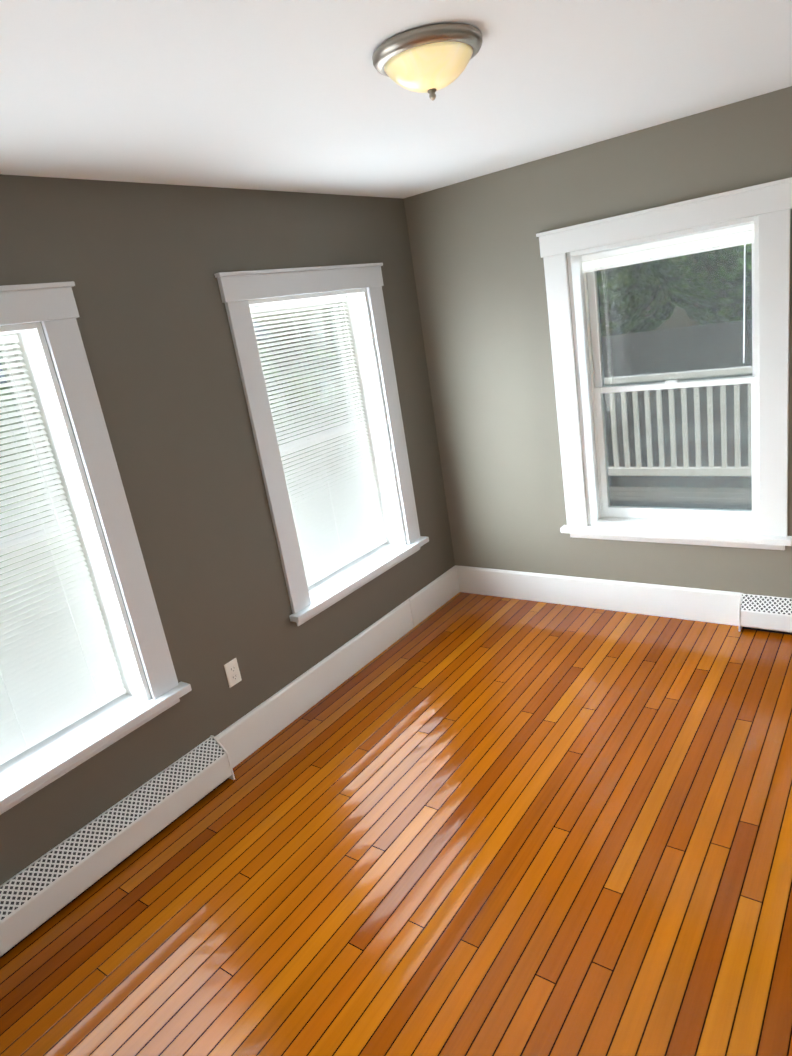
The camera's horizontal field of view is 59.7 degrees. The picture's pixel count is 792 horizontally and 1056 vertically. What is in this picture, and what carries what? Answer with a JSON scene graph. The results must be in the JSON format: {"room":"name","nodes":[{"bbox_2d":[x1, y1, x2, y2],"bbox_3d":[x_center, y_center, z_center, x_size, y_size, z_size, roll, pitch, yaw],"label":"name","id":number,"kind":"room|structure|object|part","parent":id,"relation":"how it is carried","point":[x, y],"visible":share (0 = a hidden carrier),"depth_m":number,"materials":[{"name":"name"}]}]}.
{"room":"empty room","nodes":[
{"label":"empty room","id":0,"kind":"room"},
{"bbox_2d":[0,174,454,884],"bbox_3d":[-1.025,-0.090,2.878,0.270,2.440,4.530,4,21,36],"label":"wall","id":1,"kind":"structure","parent":0,"point":[138,264],"depth_m":2.89,"materials":[{"name":"grey paint"}]},
{"bbox_2d":[0,281,178,700],"bbox_3d":[-1.461,0.100,2.302,0.334,1.649,1.164,4,21,36],"label":"window","id":2,"kind":"structure","parent":1,"relation":"in","point":[52,308],"depth_m":2.53,"materials":[{"name":"white wood"}]},
{"bbox_3d":[-1.507,0.134,2.352,0.070,1.446,0.836,4,21,36],"label":"window sash","id":3,"kind":"part","parent":2,"relation":"part of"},
{"bbox_2d":[0,334,125,764],"bbox_3d":[-1.457,0.131,2.313,0.033,1.428,0.824,4,21,36],"label":"window blind","id":4,"kind":"object","parent":2,"relation":"attached to","point":[62,671],"visible":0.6,"depth_m":2.53,"materials":[{"name":"white plastic"}]},
{"bbox_2d":[0,681,191,814],"bbox_3d":[-1.301,0.860,2.508,0.302,0.075,1.170,4,21,36],"label":"window sill","id":5,"kind":"structure","parent":1,"relation":"attached to","point":[27,773],"depth_m":2.55,"materials":[{"name":"white wood"}]},
{"bbox_2d":[0,565,459,957],"bbox_3d":[-0.704,0.974,3.095,0.092,0.205,3.984,4,21,36],"label":"baseboard","id":6,"kind":"structure","parent":1,"relation":"attached to","point":[43,889],"depth_m":2.81,"materials":[{"name":"white wood"}]},
{"bbox_2d":[224,658,241,687],"bbox_3d":[-0.733,0.651,3.101,0.012,0.114,0.070,4,21,36],"label":"electrical outlet","id":7,"kind":"object","parent":1,"relation":"attached to","point":[232,671],"visible":1,"depth_m":3.10,"materials":[{"name":"white plastic"}]},
{"bbox_2d":[214,263,419,613],"bbox_3d":[-0.412,-0.490,3.668,0.334,1.649,1.164,4,21,36],"label":"window","id":8,"kind":"structure","parent":1,"relation":"in","point":[239,290],"depth_m":3.62,"materials":[{"name":"white wood"}]},
{"bbox_3d":[-0.458,-0.456,3.718,0.070,1.446,0.836,4,21,36],"label":"window sash","id":9,"kind":"part","parent":8,"relation":"part of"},
{"bbox_2d":[250,297,386,586],"bbox_3d":[-0.409,-0.460,3.678,0.033,1.428,0.824,4,21,36],"label":"window blind","id":10,"kind":"object","parent":8,"relation":"attached to","point":[340,528],"visible":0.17,"depth_m":3.71,"materials":[{"name":"white plastic"}]},
{"bbox_2d":[289,536,428,625],"bbox_3d":[-0.252,0.270,3.873,0.302,0.075,1.170,4,21,36],"label":"window sill","id":11,"kind":"structure","parent":1,"relation":"attached to","point":[326,592],"depth_m":3.78,"materials":[{"name":"white wood"}]},
{"bbox_2d":[0,592,791,1055],"bbox_3d":[0.426,1.196,2.320,3.390,0.120,4.530,4,21,36],"label":"floor","id":12,"kind":"structure","parent":0,"point":[468,824],"depth_m":2.34,"materials":[{"name":"orange wood"}]},
{"bbox_2d":[0,0,791,198],"bbox_3d":[0.028,-1.222,1.581,3.390,0.120,4.530,4,21,36],"label":"ceiling","id":13,"kind":"structure","parent":0,"point":[304,96],"depth_m":1.99,"materials":[{"name":"white paint"}]},
{"bbox_2d":[372,22,482,100],"bbox_3d":[0.086,-1.157,1.757,0.280,0.122,0.280,4,21,36],"label":"flush-mount light fixture","id":14,"kind":"object","parent":13,"relation":"attached to","point":[431,59],"visible":1,"depth_m":1.68,"materials":[{"name":"beige glass"}]},
{"bbox_2d":[404,86,791,597],"bbox_3d":[1.454,-0.704,3.548,2.850,2.440,0.270,4,21,36],"label":"wall","id":15,"kind":"structure","parent":0,"point":[478,266],"depth_m":3.81,"materials":[{"name":"grey paint"}]},
{"bbox_2d":[457,566,791,634],"bbox_3d":[1.530,0.417,3.743,2.813,0.187,0.079,4,21,36],"label":"baseboard","id":16,"kind":"structure","parent":15,"relation":"attached to","point":[759,612],"depth_m":3.89,"materials":[{"name":"white wood"}]},
{"bbox_2d":[536,177,791,536],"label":"window","id":17,"kind":"structure","parent":15,"relation":"in","point":[769,204],"depth_m":3.54,"materials":[{"name":"white wood"}]},
{"bbox_2d":[581,223,753,398],"bbox_3d":[1.362,-1.048,3.471,0.824,0.748,0.033,4,21,36],"label":"window blind","id":18,"kind":"object","parent":17,"relation":"attached to","point":[688,247],"visible":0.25,"depth_m":3.34,"materials":[{"name":"white plastic"}]},
{"bbox_3d":[1.452,-0.741,3.618,0.836,1.446,0.070,4,21,36],"label":"window sash","id":19,"kind":"part","parent":17,"relation":"part of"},
{"bbox_2d":[597,240,751,509],"bbox_3d":[1.481,-0.757,3.656,0.836,1.442,0.008,4,21,36],"label":"sash","id":20,"kind":"object","parent":17,"relation":"attached to","point":[683,375],"depth_m":3.64,"materials":[{"name":"clear glass"}]},
{"bbox_3d":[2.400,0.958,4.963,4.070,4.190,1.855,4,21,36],"label":"porch railing","id":21,"kind":"part","parent":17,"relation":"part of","materials":[{"name":"white wood"}]},
{"bbox_2d":[560,517,791,549],"bbox_3d":[1.508,0.015,3.757,1.170,0.075,0.302,4,21,36],"label":"window sill","id":22,"kind":"structure","parent":15,"relation":"attached to","point":[718,533],"depth_m":3.66,"materials":[{"name":"white wood"}]},
{"label":"outside","id":23,"kind":"structure","parent":0,"visible":0},
{"bbox_3d":[6.299,1.567,8.467,85.000,0.200,80.000,4,21,36],"label":"ground","id":24,"kind":"structure","parent":23,"visible":0},
{"bbox_2d":[0,321,260,643],"bbox_3d":[-11.477,-1.450,12.816,9.700,8.520,16.700,4,21,36],"label":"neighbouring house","id":25,"kind":"structure","parent":24,"relation":"on","point":[3,388],"depth_m":11.96,"materials":[{"name":"white"}]},
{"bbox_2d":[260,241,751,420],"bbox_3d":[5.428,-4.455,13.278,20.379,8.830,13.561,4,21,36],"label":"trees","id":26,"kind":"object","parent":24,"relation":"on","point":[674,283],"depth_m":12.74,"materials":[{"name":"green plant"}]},
{"bbox_2d":[601,319,751,487],"bbox_3d":[3.768,-0.616,9.494,9.200,4.120,5.300,4,21,36],"label":"garage","id":27,"kind":"structure","parent":24,"relation":"on","point":[678,398],"depth_m":7.94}
]}

